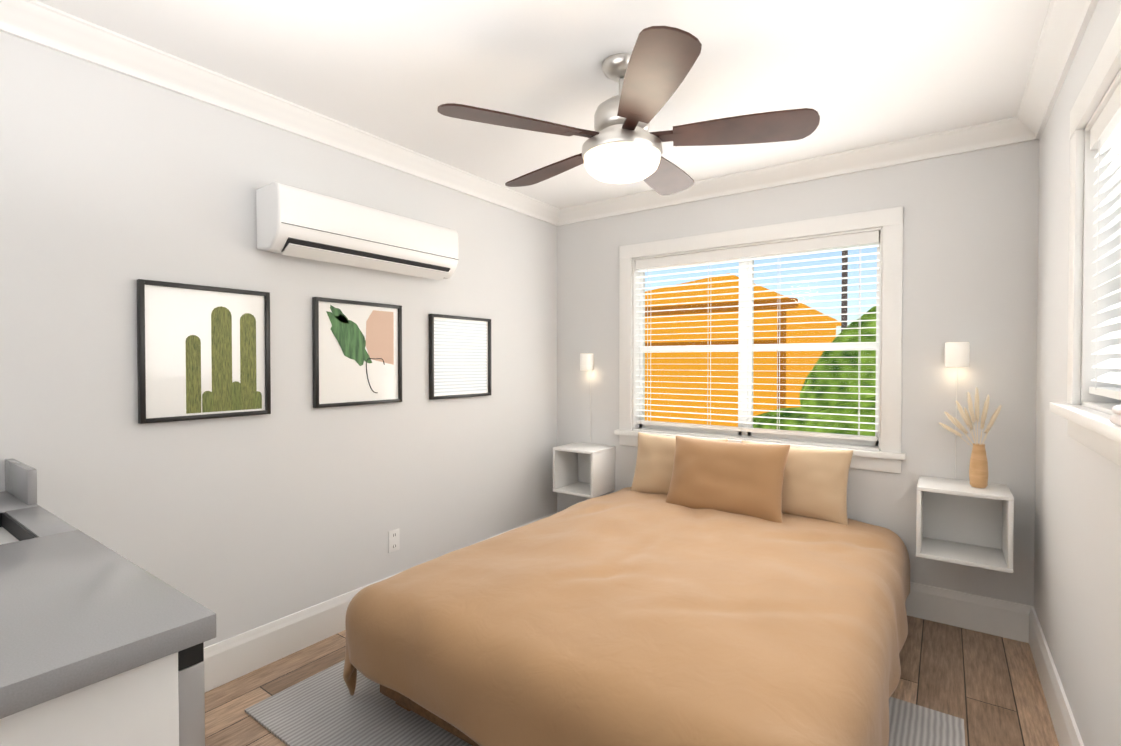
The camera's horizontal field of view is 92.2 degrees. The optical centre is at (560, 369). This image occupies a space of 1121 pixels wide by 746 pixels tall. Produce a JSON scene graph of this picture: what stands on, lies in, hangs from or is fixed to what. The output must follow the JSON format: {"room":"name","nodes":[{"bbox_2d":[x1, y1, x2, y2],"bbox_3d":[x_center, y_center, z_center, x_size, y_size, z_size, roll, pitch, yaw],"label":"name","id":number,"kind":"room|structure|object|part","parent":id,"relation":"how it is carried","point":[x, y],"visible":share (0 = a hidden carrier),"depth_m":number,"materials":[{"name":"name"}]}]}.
{"room":"bedroom","nodes":[
{"label":"bedroom","id":0,"kind":"room"},
{"bbox_2d":[0,31,556,647],"bbox_3d":[-1.457,0.063,2.227,0.150,2.440,5.020,1,1,35],"label":"wall","id":1,"kind":"structure","parent":0,"point":[114,185],"depth_m":2.24,"materials":[{"name":"white paint"}]},
{"bbox_2d":[5,458,36,504],"bbox_3d":[-1.618,0.332,1.615,0.297,0.100,0.020,1,1,35],"label":"backsplash","id":2,"kind":"structure","parent":1,"relation":"attached to","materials":[{"name":"grey stone"}]},
{"bbox_2d":[136,279,270,423],"bbox_3d":[-1.399,-0.068,2.151,0.026,0.525,0.465,1,1,35],"label":"framed picture","id":3,"kind":"object","parent":1,"relation":"attached to","point":[203,352],"visible":0.98,"depth_m":2.12,"materials":[{"name":"black"}]},
{"bbox_2d":[0,0,559,225],"bbox_3d":[-1.360,-1.108,2.141,0.088,0.096,4.720,1,1,35],"label":"crown molding","id":4,"kind":"structure","parent":1,"relation":"attached to","point":[41,24],"depth_m":2.17,"materials":[{"name":"white"}]},
{"bbox_2d":[312,297,401,407],"bbox_3d":[-1.003,-0.082,2.706,0.026,0.517,0.490,1,1,35],"label":"picture","id":5,"kind":"object","parent":1,"relation":"attached to","point":[357,352],"visible":1,"depth_m":2.68,"materials":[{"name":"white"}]},
{"bbox_2d":[256,182,458,279],"bbox_3d":[-0.931,-0.635,2.653,0.196,0.285,1.000,1,1,35],"label":"air conditioner unit","id":6,"kind":"object","parent":1,"relation":"attached to","point":[293,221],"visible":1,"depth_m":2.46,"materials":[{"name":"white plastic"}]},
{"bbox_2d":[281,237,449,277],"bbox_3d":[-0.894,-0.531,2.628,0.064,0.053,0.900,1,1,35],"label":"vent","id":7,"kind":"object","parent":6,"relation":"attached to","point":[314,248],"depth_m":2.54,"materials":[{"name":"grey plastic"}]},
{"bbox_2d":[204,512,556,691],"bbox_3d":[-1.389,1.198,2.195,0.017,0.172,4.720,1,1,35],"label":"baseboard","id":8,"kind":"structure","parent":1,"relation":"attached to","point":[234,657],"depth_m":2.37,"materials":[{"name":"white wood"}]},
{"bbox_2d":[388,528,399,552],"bbox_3d":[-0.893,0.916,2.893,0.007,0.115,0.070,1,1,35],"label":"electrical outlet","id":9,"kind":"object","parent":1,"relation":"attached to","point":[393,540],"visible":1,"depth_m":2.89,"materials":[{"name":"white plastic"}]},
{"bbox_2d":[429,314,490,399],"bbox_3d":[-0.598,-0.077,3.274,0.026,0.490,0.495,1,1,35],"label":"framed picture","id":10,"kind":"object","parent":1,"relation":"attached to","point":[459,356],"visible":1,"depth_m":3.25,"materials":[{"name":"black"}]},
{"bbox_2d":[35,0,1050,208],"bbox_3d":[-0.276,-1.195,1.368,3.050,0.100,5.020,1,1,35],"label":"ceiling","id":11,"kind":"structure","parent":0,"point":[855,74],"depth_m":2.03,"materials":[{"name":"white paint"}]},
{"bbox_2d":[437,26,819,194],"bbox_3d":[0.245,-0.939,2.083,1.320,0.430,1.292,1,1,35],"label":"ceiling fan","id":12,"kind":"object","parent":11,"relation":"hanging from","point":[621,144],"visible":1,"depth_m":1.92,"materials":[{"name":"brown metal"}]},
{"bbox_3d":[-0.131,-0.866,1.887,0.590,0.016,0.170,0,13,-23],"label":"blade","id":13,"kind":"part","parent":12,"relation":"part of","materials":[{"name":"brown wood"}]},
{"bbox_3d":[-0.028,-0.872,2.339,0.170,0.016,0.590,-16,11,-40],"label":"blade","id":14,"kind":"part","parent":12,"relation":"part of","materials":[{"name":"brown wood"}]},
{"bbox_3d":[0.232,-1.049,2.039,0.024,0.090,0.024,1,1,35],"label":"rod","id":15,"kind":"part","parent":12,"relation":"part of","materials":[{"name":"silver metal"}]},
{"bbox_3d":[0.232,-0.932,2.041,0.224,0.175,0.224,1,1,35],"label":"motor","id":16,"kind":"part","parent":12,"relation":"part of","materials":[{"name":"silver metal"}]},
{"bbox_3d":[0.267,-0.863,1.648,0.170,0.016,0.590,12,0,-5],"label":"blade","id":17,"kind":"part","parent":12,"relation":"part of","materials":[{"name":"brown wood"}]},
{"bbox_3d":[0.435,-0.873,2.381,0.170,0.016,0.590,-13,-6,30],"label":"blade","id":18,"kind":"part","parent":12,"relation":"part of","materials":[{"name":"brown wood"}]},
{"bbox_3d":[0.617,-0.867,1.954,0.590,0.016,0.170,0,-11,13],"label":"blade","id":19,"kind":"part","parent":12,"relation":"part of","materials":[{"name":"brown wood"}]},
{"bbox_2d":[205,615,1058,745],"bbox_3d":[-0.276,1.345,1.403,3.050,0.100,5.020,1,1,35],"label":"floor","id":20,"kind":"structure","parent":0,"point":[987,688],"depth_m":2.19,"materials":[{"name":"brown wood"}]},
{"bbox_2d":[0,458,215,745],"bbox_3d":[-1.658,0.709,0.573,1.447,1.195,1.772,1,1,35],"label":"cabinet","id":21,"kind":"object","parent":20,"relation":"on","point":[101,644],"depth_m":0.84,"materials":[{"name":"white"}]},
{"bbox_2d":[0,512,37,540],"bbox_3d":[-1.488,0.489,1.172,0.368,0.198,0.453,1,1,35],"label":"sink","id":22,"kind":"object","parent":21,"relation":"in","point":[13,527],"depth_m":1.37,"materials":[{"name":"black"}]},
{"bbox_3d":[-0.948,0.834,1.126,0.870,0.720,0.038,1,1,35],"label":"appliance door","id":23,"kind":"part","parent":21,"relation":"part of","materials":[{"name":"silver metal"}]},
{"bbox_2d":[245,660,964,745],"bbox_3d":[0.144,1.282,2.000,2.200,0.008,1.500,1,1,35],"label":"rug","id":24,"kind":"object","parent":20,"relation":"on","point":[324,708],"visible":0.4,"depth_m":1.97,"materials":[{"name":"grey fabric"}]},
{"bbox_2d":[343,432,909,745],"bbox_3d":[0.461,0.847,2.401,1.780,0.865,2.169,1,1,35],"label":"bed","id":25,"kind":"object","parent":20,"relation":"on","point":[684,591],"visible":1,"depth_m":1.83,"materials":[{"name":"brown fabric"}]},
{"bbox_3d":[0.500,1.157,2.463,1.490,0.155,2.030,1,1,35],"label":"frame","id":26,"kind":"part","parent":25,"relation":"part of","materials":[{"name":"brown wood"}]},
{"bbox_2d":[630,432,727,494],"bbox_3d":[0.732,0.611,3.384,0.620,0.420,0.162,1,-17,33],"label":"pillow","id":27,"kind":"object","parent":25,"relation":"on","point":[655,453],"depth_m":3.40,"materials":[{"name":"beige fabric"}]},
{"bbox_2d":[666,436,789,522],"bbox_3d":[0.922,0.606,3.030,0.680,0.460,0.180,1,-23,34],"label":"pillow","id":28,"kind":"object","parent":25,"relation":"on","point":[747,481],"depth_m":2.94,"materials":[{"name":"brown fabric"}]},
{"bbox_2d":[741,440,852,524],"bbox_3d":[1.274,0.615,2.992,0.620,0.420,0.164,1,-17,38],"label":"pillow","id":29,"kind":"object","parent":25,"relation":"on","point":[814,489],"depth_m":2.86,"materials":[{"name":"beige fabric"}]},
{"bbox_2d":[557,139,1038,605],"bbox_3d":[1.137,0.047,3.368,3.050,2.440,0.150,1,1,35],"label":"wall","id":30,"kind":"structure","parent":0,"point":[970,247],"depth_m":2.75,"materials":[{"name":"white paint"}]},
{"bbox_2d":[553,442,614,497],"bbox_3d":[0.166,0.696,3.790,0.330,0.310,0.300,1,1,35],"label":"shelf","id":31,"kind":"object","parent":30,"relation":"attached to","point":[587,470],"visible":1,"depth_m":3.77,"materials":[{"name":"white wood"}]},
{"bbox_2d":[580,354,592,440],"bbox_3d":[0.192,0.202,3.887,0.096,0.635,0.105,1,1,35],"label":"sconce","id":32,"kind":"object","parent":30,"relation":"attached to","point":[586,361],"visible":1,"depth_m":3.84,"materials":[{"name":"white"}]},
{"bbox_3d":[0.189,-0.055,3.880,0.096,0.120,0.096,1,1,35],"label":"lamp shade","id":33,"kind":"part","parent":32,"relation":"part of","materials":[{"name":"white"}]},
{"bbox_3d":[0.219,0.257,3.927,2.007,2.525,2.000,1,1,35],"label":"cord","id":34,"kind":"part","parent":32,"relation":"part of","materials":[{"name":"white plastic"}]},
{"bbox_2d":[614,206,905,472],"bbox_3d":[1.130,-0.160,3.337,1.710,1.385,0.205,1,1,35],"label":"window","id":35,"kind":"structure","parent":30,"relation":"in","point":[795,268],"depth_m":3.22,"materials":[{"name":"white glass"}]},
{"bbox_3d":[1.125,-0.185,3.331,1.450,1.127,0.060,1,1,35],"label":"back window blind rails","id":36,"kind":"part","parent":35,"relation":"part of","materials":[{"name":"white plastic"}]},
{"bbox_3d":[1.163,-0.168,3.384,1.466,1.166,0.050,1,1,35],"label":"back window sash","id":37,"kind":"part","parent":35,"relation":"part of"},
{"bbox_2d":[557,512,1032,642],"bbox_3d":[1.089,1.182,3.316,2.750,0.172,0.017,1,1,35],"label":"baseboard","id":38,"kind":"structure","parent":30,"relation":"attached to","point":[997,617],"depth_m":2.65,"materials":[{"name":"white wood"}]},
{"bbox_2d":[557,116,1039,225],"bbox_3d":[1.068,-1.123,3.255,2.750,0.096,0.088,1,1,35],"label":"crown molding","id":39,"kind":"structure","parent":30,"relation":"attached to","point":[1001,132],"depth_m":2.97,"materials":[{"name":"white"}]},
{"bbox_2d":[945,342,968,477],"bbox_3d":[1.938,0.202,2.642,0.096,0.670,0.105,1,1,35],"label":"sconce","id":40,"kind":"object","parent":30,"relation":"attached to","point":[956,354],"visible":0.96,"depth_m":2.60,"materials":[{"name":"white"}]},
{"bbox_3d":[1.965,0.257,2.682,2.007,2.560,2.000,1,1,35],"label":"cord","id":41,"kind":"part","parent":40,"relation":"part of","materials":[{"name":"white plastic"}]},
{"bbox_3d":[1.936,-0.072,2.634,0.096,0.120,0.096,1,1,35],"label":"lamp shade","id":42,"kind":"part","parent":40,"relation":"part of","materials":[{"name":"white"}]},
{"bbox_2d":[916,476,1013,572],"bbox_3d":[1.901,0.714,2.554,0.350,0.330,0.300,1,1,35],"label":"shelf","id":43,"kind":"object","parent":30,"relation":"attached to","point":[963,522],"visible":1,"depth_m":2.60,"materials":[{"name":"white wood"}]},
{"bbox_2d":[939,387,1001,487],"bbox_3d":[1.920,0.313,2.537,0.236,0.468,0.075,1,1,35],"label":"vase","id":44,"kind":"object","parent":43,"relation":"on","point":[978,472],"visible":1,"depth_m":2.51,"materials":[{"name":"beige ceramic"}]},
{"bbox_2d":[1034,0,1120,745],"bbox_3d":[0.905,0.087,0.544,0.150,2.440,5.020,1,1,35],"label":"wall","id":45,"kind":"structure","parent":0,"point":[1077,572],"depth_m":1.84,"materials":[{"name":"white paint"}]},
{"bbox_2d":[1029,606,1083,745],"bbox_3d":[0.837,1.220,0.609,0.017,0.172,4.720,1,1,35],"label":"baseboard","id":46,"kind":"structure","parent":45,"relation":"attached to","point":[1064,723],"depth_m":1.99,"materials":[{"name":"white wood"}]},
{"bbox_2d":[1017,0,1097,139],"bbox_3d":[0.808,-1.086,0.597,0.088,0.096,4.720,1,1,35],"label":"crown molding","id":47,"kind":"structure","parent":45,"relation":"attached to","point":[1066,22],"depth_m":1.90,"materials":[{"name":"white paint"}]},
{"bbox_2d":[1050,12,1120,465],"bbox_3d":[1.336,-0.305,1.195,0.210,1.055,1.350,1,1,35],"label":"window","id":48,"kind":"structure","parent":45,"relation":"in","point":[1113,142],"depth_m":1.64,"materials":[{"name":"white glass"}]},
{"bbox_3d":[1.332,-0.325,1.198,0.060,0.807,1.090,1,1,35],"label":"right window blind rails","id":49,"kind":"part","parent":48,"relation":"part of","materials":[{"name":"white plastic"}]},
{"bbox_2d":[1110,405,1120,425],"bbox_3d":[1.130,0.099,1.041,0.052,0.041,0.290,1,1,35],"label":"folded towel","id":50,"kind":"object","parent":48,"relation":"on","point":[1116,417],"visible":1,"depth_m":1.13,"materials":[{"name":"white fabric"}]},
{"label":"outside","id":51,"kind":"structure","parent":0,"visible":0},
{"bbox_2d":[645,248,875,435],"bbox_3d":[5.782,-1.260,8.790,20.000,6.100,13.600,1,1,35],"label":"view","id":52,"kind":"structure","parent":51,"point":[674,370],"depth_m":7.35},
{"bbox_3d":[2.845,0.416,6.949,0.100,2.600,0.035,1,1,35],"label":"building trim","id":53,"kind":"part","parent":52,"relation":"part of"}
]}

